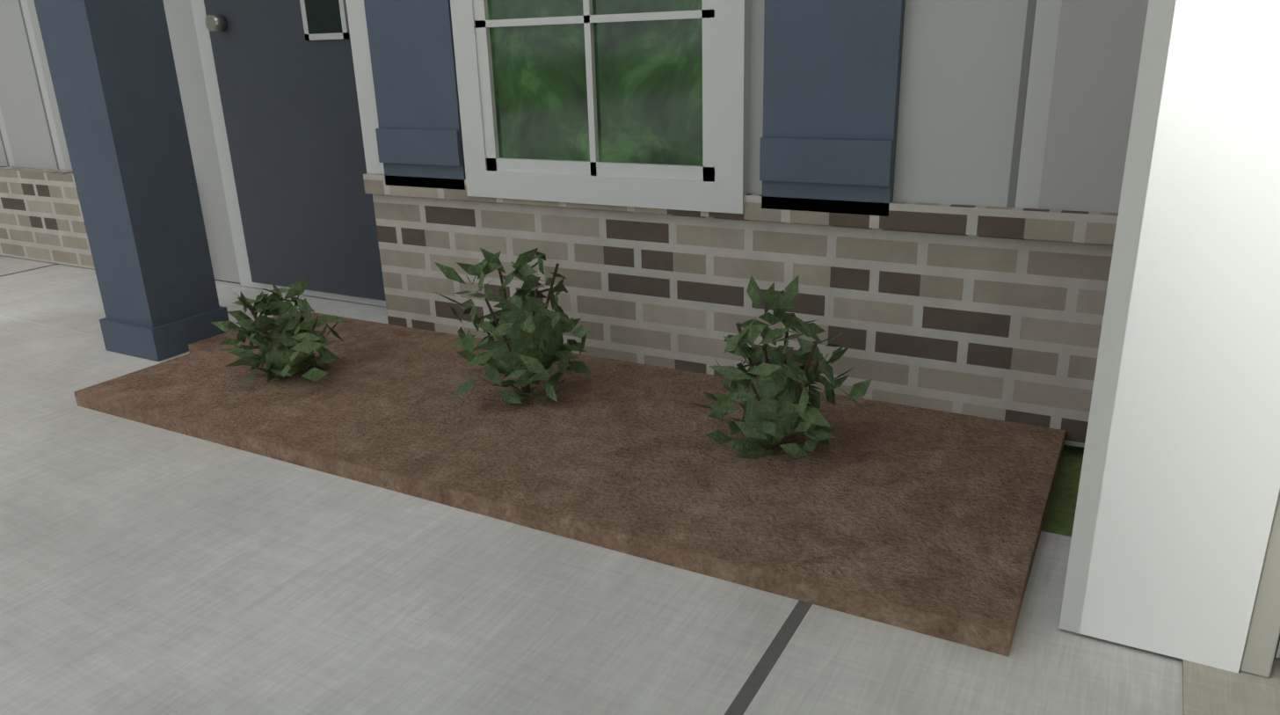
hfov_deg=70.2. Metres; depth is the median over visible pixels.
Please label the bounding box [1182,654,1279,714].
floor
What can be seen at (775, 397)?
shrub
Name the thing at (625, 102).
window
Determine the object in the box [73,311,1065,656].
mulch bed
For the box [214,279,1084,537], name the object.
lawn
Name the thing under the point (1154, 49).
door frame
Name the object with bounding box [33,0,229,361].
porch column
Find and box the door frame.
[1058,0,1176,632]
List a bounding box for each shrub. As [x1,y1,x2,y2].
[210,277,350,382]
[434,247,591,403]
[690,275,872,458]
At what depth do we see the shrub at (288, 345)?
2.47 m
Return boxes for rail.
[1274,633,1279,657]
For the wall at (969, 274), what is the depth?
2.17 m
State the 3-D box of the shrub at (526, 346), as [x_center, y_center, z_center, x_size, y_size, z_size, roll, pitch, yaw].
[-0.302,-0.066,2.290,0.406,0.467,0.430,9,22,28]
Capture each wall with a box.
[0,0,1149,447]
[1079,0,1279,673]
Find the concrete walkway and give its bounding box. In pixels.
[0,254,1183,714]
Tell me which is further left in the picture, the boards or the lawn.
the lawn
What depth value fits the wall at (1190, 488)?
1.23 m
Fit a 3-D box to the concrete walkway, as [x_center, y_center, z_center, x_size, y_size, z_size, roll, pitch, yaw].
[-6.152,2.045,-2.280,8.380,0.246,15.700,9,22,28]
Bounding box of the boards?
[1239,488,1279,677]

